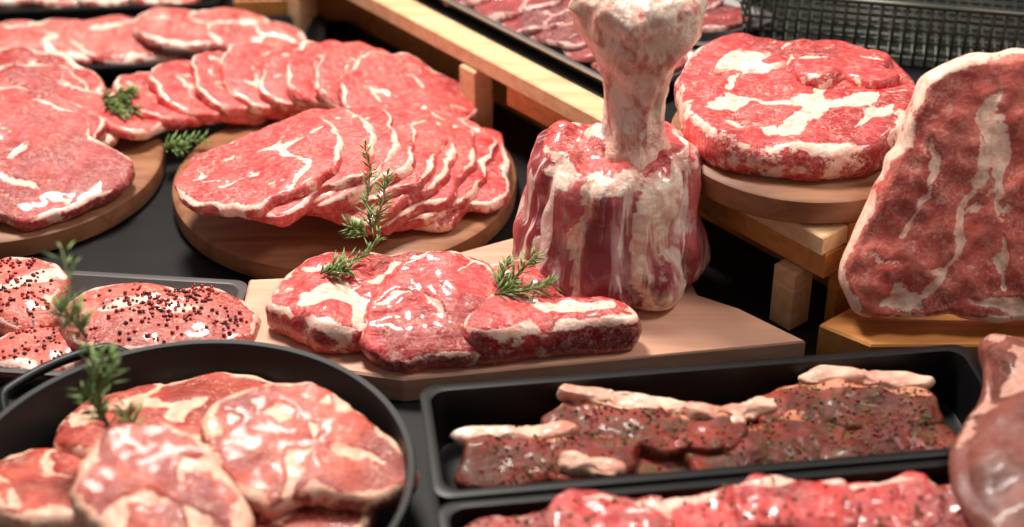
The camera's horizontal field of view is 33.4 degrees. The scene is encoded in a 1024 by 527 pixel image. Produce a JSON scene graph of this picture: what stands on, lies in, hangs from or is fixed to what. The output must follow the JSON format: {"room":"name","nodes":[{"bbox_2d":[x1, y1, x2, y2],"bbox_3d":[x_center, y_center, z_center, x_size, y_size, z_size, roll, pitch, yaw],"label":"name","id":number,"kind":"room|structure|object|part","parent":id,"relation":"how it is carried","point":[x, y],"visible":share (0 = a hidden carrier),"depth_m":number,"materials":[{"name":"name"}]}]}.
{"room":"food shop","nodes":[
{"label":"food shop","id":0,"kind":"room"},
{"bbox_2d":[0,0,827,526],"bbox_3d":[0.000,-0.310,2.114,4.000,0.040,3.200,0,33,0],"label":"countertop","id":1,"kind":"structure","parent":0,"point":[738,274],"depth_m":1.61,"materials":[{"name":"stone"}]},
{"bbox_2d":[0,134,164,258],"bbox_3d":[-0.507,-0.094,1.720,0.310,0.025,0.310,0,33,0],"label":"round cutting board","id":2,"kind":"object","parent":1,"relation":"on","point":[147,156],"visible":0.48,"depth_m":1.64,"materials":[{"name":"brown wood"}]},
{"bbox_2d":[0,46,135,231],"bbox_3d":[-0.498,-0.132,1.698,0.237,0.067,0.297,-6,33,-9],"label":"steak","id":3,"kind":"object","parent":2,"relation":"on","point":[59,162],"visible":0.99,"depth_m":1.66,"materials":[{"name":"red food"}]},
{"bbox_2d":[0,0,221,22],"bbox_3d":[-0.560,-0.315,2.052,0.426,0.035,0.126,-3,33,-4],"label":"serving tray","id":4,"kind":"object","parent":1,"relation":"on","point":[31,13],"visible":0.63,"depth_m":2.00,"materials":[{"name":"ceramic"}]},
{"bbox_2d":[0,0,202,9],"bbox_3d":[-0.548,-0.328,2.045,0.363,0.043,0.092,-2,33,-4],"label":"cutlet","id":5,"kind":"object","parent":4,"relation":"on","point":[4,4],"visible":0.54,"depth_m":2.02,"materials":[{"name":"red food"}]},
{"bbox_2d":[0,270,247,385],"bbox_3d":[-0.395,0.058,1.489,0.306,0.023,0.156,3,33,5],"label":"serving tray","id":6,"kind":"object","parent":1,"relation":"on","point":[80,280],"visible":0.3,"depth_m":1.54,"materials":[{"name":"grey metal"}]},
{"bbox_2d":[0,257,260,379],"bbox_3d":[-0.372,0.050,1.467,0.306,0.041,0.143,9,34,13],"label":"steak","id":7,"kind":"object","parent":6,"relation":"on","point":[133,315],"visible":0.87,"depth_m":1.46,"materials":[{"name":"red food"}]},
{"bbox_2d":[79,14,324,85],"bbox_3d":[-0.435,-0.237,1.935,0.446,0.031,0.121,-3,33,-4],"label":"serving tray","id":8,"kind":"object","parent":1,"relation":"on","point":[315,32],"visible":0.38,"depth_m":1.89,"materials":[{"name":"ceramic"}]},
{"bbox_2d":[0,7,306,64],"bbox_3d":[-0.452,-0.253,1.920,0.446,0.050,0.109,-2,33,-3],"label":"cutlet","id":9,"kind":"object","parent":8,"relation":"on","point":[158,34],"visible":0.89,"depth_m":1.91,"materials":[{"name":"red food"}]},
{"bbox_2d":[0,339,415,526],"bbox_3d":[-0.240,0.179,1.266,0.339,0.062,0.353,0,33,0],"label":"pan","id":10,"kind":"object","parent":1,"relation":"on","point":[32,421],"visible":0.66,"depth_m":1.36,"materials":[{"name":"metal"}]},
{"bbox_2d":[0,372,418,526],"bbox_3d":[-0.244,0.153,1.268,0.270,0.090,0.257,26,41,34],"label":"steak","id":11,"kind":"object","parent":10,"relation":"in","point":[218,449],"visible":0.97,"depth_m":1.26,"materials":[{"name":"red food"}]},
{"bbox_2d":[43,240,145,428],"bbox_3d":[-0.303,0.070,1.240,0.086,0.158,0.048,23,39,31],"label":"rosemary sprig","id":12,"kind":"object","parent":11,"relation":"on","point":[103,377],"visible":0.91,"depth_m":1.25,"materials":[{"name":"green plant"}]},
{"bbox_2d":[234,0,358,20],"bbox_3d":[-0.246,-0.360,2.075,0.170,0.085,0.170,-2,33,-3],"label":"wooden crate","id":13,"kind":"object","parent":1,"relation":"on","point":[332,10],"visible":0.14,"depth_m":2.01,"materials":[{"name":"brown wood"}]},
{"bbox_2d":[172,119,516,278],"bbox_3d":[-0.165,-0.077,1.695,0.340,0.025,0.340,0,33,0],"label":"round cutting board","id":14,"kind":"object","parent":1,"relation":"on","point":[252,248],"visible":0.35,"depth_m":1.59,"materials":[{"name":"brown wood"}]},
{"bbox_2d":[161,129,212,156],"bbox_3d":[-0.328,-0.121,1.716,0.054,0.022,0.035,0,33,0],"label":"rosemary sprig","id":15,"kind":"object","parent":14,"relation":"on","point":[182,144],"visible":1,"depth_m":1.72,"materials":[{"name":"green plant"}]},
{"bbox_2d":[75,40,478,139],"bbox_3d":[-0.240,-0.178,1.770,0.414,0.077,0.180,0,33,0],"label":"meat slice","id":16,"kind":"object","parent":14,"relation":"on","point":[250,83],"visible":0.88,"depth_m":1.75,"materials":[{"name":"red food"}]},
{"bbox_2d":[102,83,143,120],"bbox_3d":[-0.394,-0.165,1.732,0.047,0.025,0.051,-13,35,-20],"label":"rosemary sprig","id":17,"kind":"object","parent":16,"relation":"on","point":[130,90],"visible":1,"depth_m":1.74,"materials":[{"name":"green plant"}]},
{"bbox_2d":[174,105,511,236],"bbox_3d":[-0.150,-0.092,1.626,0.343,0.080,0.191,-14,36,-21],"label":"meat slice","id":18,"kind":"object","parent":14,"relation":"on","point":[307,163],"visible":0.97,"depth_m":1.59,"materials":[{"name":"red food"}]},
{"bbox_2d":[245,239,805,401],"bbox_3d":[-0.004,0.042,1.512,0.482,0.025,0.206,-5,33,-8],"label":"rectangular cutting board","id":19,"kind":"object","parent":1,"relation":"on","point":[697,329],"visible":0.36,"depth_m":1.45,"materials":[{"name":"brown wood"}]},
{"bbox_2d":[265,251,497,373],"bbox_3d":[-0.108,0.030,1.459,0.204,0.060,0.153,0,33,0],"label":"steak","id":20,"kind":"object","parent":19,"relation":"on","point":[406,312],"visible":0.98,"depth_m":1.43,"materials":[{"name":"red food"}]},
{"bbox_2d":[320,225,385,282],"bbox_3d":[-0.138,-0.011,1.474,0.037,0.035,0.057,20,38,27],"label":"rosemary sprig","id":21,"kind":"object","parent":20,"relation":"on","point":[342,266],"visible":1,"depth_m":1.47,"materials":[{"name":"green plant"}]},
{"bbox_2d":[339,137,395,239],"bbox_3d":[-0.126,-0.065,1.515,0.045,0.074,0.082,6,33,9],"label":"rosemary sprig","id":22,"kind":"object","parent":20,"relation":"on","point":[361,228],"visible":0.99,"depth_m":1.52,"materials":[{"name":"green plant"}]},
{"bbox_2d":[463,260,641,364],"bbox_3d":[0.032,0.038,1.455,0.154,0.041,0.117,0,33,0],"label":"steak","id":23,"kind":"object","parent":19,"relation":"on","point":[501,330],"visible":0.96,"depth_m":1.42,"materials":[{"name":"red food"}]},
{"bbox_2d":[490,245,564,301],"bbox_3d":[0.012,0.008,1.442,0.065,0.033,0.051,0,33,0],"label":"rosemary sprig","id":24,"kind":"object","parent":23,"relation":"on","point":[502,287],"visible":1,"depth_m":1.44,"materials":[{"name":"green plant"}]},
{"bbox_2d":[512,0,710,311],"bbox_3d":[0.089,-0.112,1.461,0.178,0.287,0.160,0,33,0],"label":"meat shank","id":25,"kind":"object","parent":19,"relation":"on","point":[611,204],"visible":0.95,"depth_m":1.44},
{"bbox_2d":[287,0,1023,330],"bbox_3d":[0.141,-0.314,1.984,0.624,0.107,1.100,-25,40,-33],"label":"display stand","id":26,"kind":"object","parent":1,"relation":"on","point":[489,66],"visible":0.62,"depth_m":1.72,"materials":[{"name":"brown wood"}]},
{"bbox_2d":[436,0,695,86],"bbox_3d":[0.009,-0.269,1.801,0.114,0.019,0.466,-25,40,-33],"label":"steel tray","id":27,"kind":"object","parent":26,"relation":"on","point":[554,53],"visible":0.08,"depth_m":1.72,"materials":[{"name":"black metal"}]},
{"bbox_2d":[442,0,687,73],"bbox_3d":[0.015,-0.274,1.795,0.104,0.031,0.453,-26,41,-34],"label":"meat","id":28,"kind":"object","parent":27,"relation":"on","point":[547,22],"visible":0.47,"depth_m":1.75,"materials":[{"name":"red food"}]},
{"bbox_2d":[692,0,771,49],"bbox_3d":[0.083,-0.325,1.887,0.114,0.019,0.466,-25,40,-33],"label":"steel tray","id":29,"kind":"object","parent":26,"relation":"on","point":[705,38],"visible":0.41,"depth_m":1.76,"materials":[{"name":"grey metal"}]},
{"bbox_2d":[702,0,751,32],"bbox_3d":[0.090,-0.329,1.881,0.104,0.031,0.453,-26,41,-34],"label":"slices","id":30,"kind":"object","parent":29,"relation":"on","point":[719,16],"visible":0.32,"depth_m":1.74,"materials":[{"name":"red food"}]},
{"bbox_2d":[671,111,881,223],"bbox_3d":[0.262,-0.107,1.543,0.240,0.027,0.240,0,33,0],"label":"round cutting board","id":31,"kind":"object","parent":26,"relation":"on","point":[778,199],"visible":0.19,"depth_m":1.45,"materials":[{"name":"brown wood"}]},
{"bbox_2d":[674,33,915,180],"bbox_3d":[0.259,-0.150,1.537,0.222,0.052,0.229,0,33,0],"label":"steak","id":32,"kind":"object","parent":31,"relation":"on","point":[799,109],"visible":0.97,"depth_m":1.50,"materials":[{"name":"red food"}]},
{"bbox_2d":[739,0,1023,68],"bbox_3d":[0.460,-0.288,1.783,0.430,0.074,0.270,7,34,10],"label":"wire basket","id":33,"kind":"object","parent":26,"relation":"on","point":[946,9],"visible":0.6,"depth_m":1.70,"materials":[{"name":"black metal"}]},
{"bbox_2d":[420,344,982,506],"bbox_3d":[0.158,0.140,1.331,0.450,0.058,0.136,-4,33,-6],"label":"serving tray","id":34,"kind":"object","parent":1,"relation":"on","point":[957,374],"depth_m":1.33,"materials":[{"name":"ceramic"}]},
{"bbox_3d":[0.149,0.134,1.330,0.396,0.048,0.111,-5,33,-7],"label":"herb-marinated pork strips","id":35,"kind":"part","parent":34,"relation":"part of","materials":[{"name":"red food"}]},
{"bbox_2d":[437,333,1023,526],"bbox_3d":[0.220,0.165,1.254,0.551,0.100,0.306,-4,33,-6],"label":"serving tray","id":36,"kind":"object","parent":1,"relation":"on","point":[462,513],"depth_m":1.25,"materials":[{"name":"ceramic"}]},
{"bbox_2d":[467,471,970,526],"bbox_3d":[0.173,0.206,1.214,0.430,0.058,0.120,-3,33,-5],"label":"meat","id":37,"kind":"object","parent":36,"relation":"in","point":[908,499],"visible":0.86,"depth_m":1.23,"materials":[{"name":"red food"}]},
{"bbox_3d":[0.396,0.128,1.257,0.161,0.042,0.288,0,33,0],"label":"bone-in leg of meat","id":38,"kind":"part","parent":36,"relation":"part of","materials":[{"name":"food"}]},
{"bbox_2d":[816,308,1023,365],"bbox_3d":[0.431,0.034,1.515,0.338,0.035,0.180,0,33,0],"label":"wooden block","id":39,"kind":"object","parent":1,"relation":"on","point":[848,331],"visible":0.41,"depth_m":1.45,"materials":[{"name":"brown wood"}]},
{"bbox_2d":[838,48,1023,322],"bbox_3d":[0.395,-0.064,1.420,0.240,0.223,0.105,0,33,0],"label":"slab","id":40,"kind":"object","parent":39,"relation":"on","point":[940,229],"visible":1,"depth_m":1.41,"materials":[{"name":"red food"}]}
]}

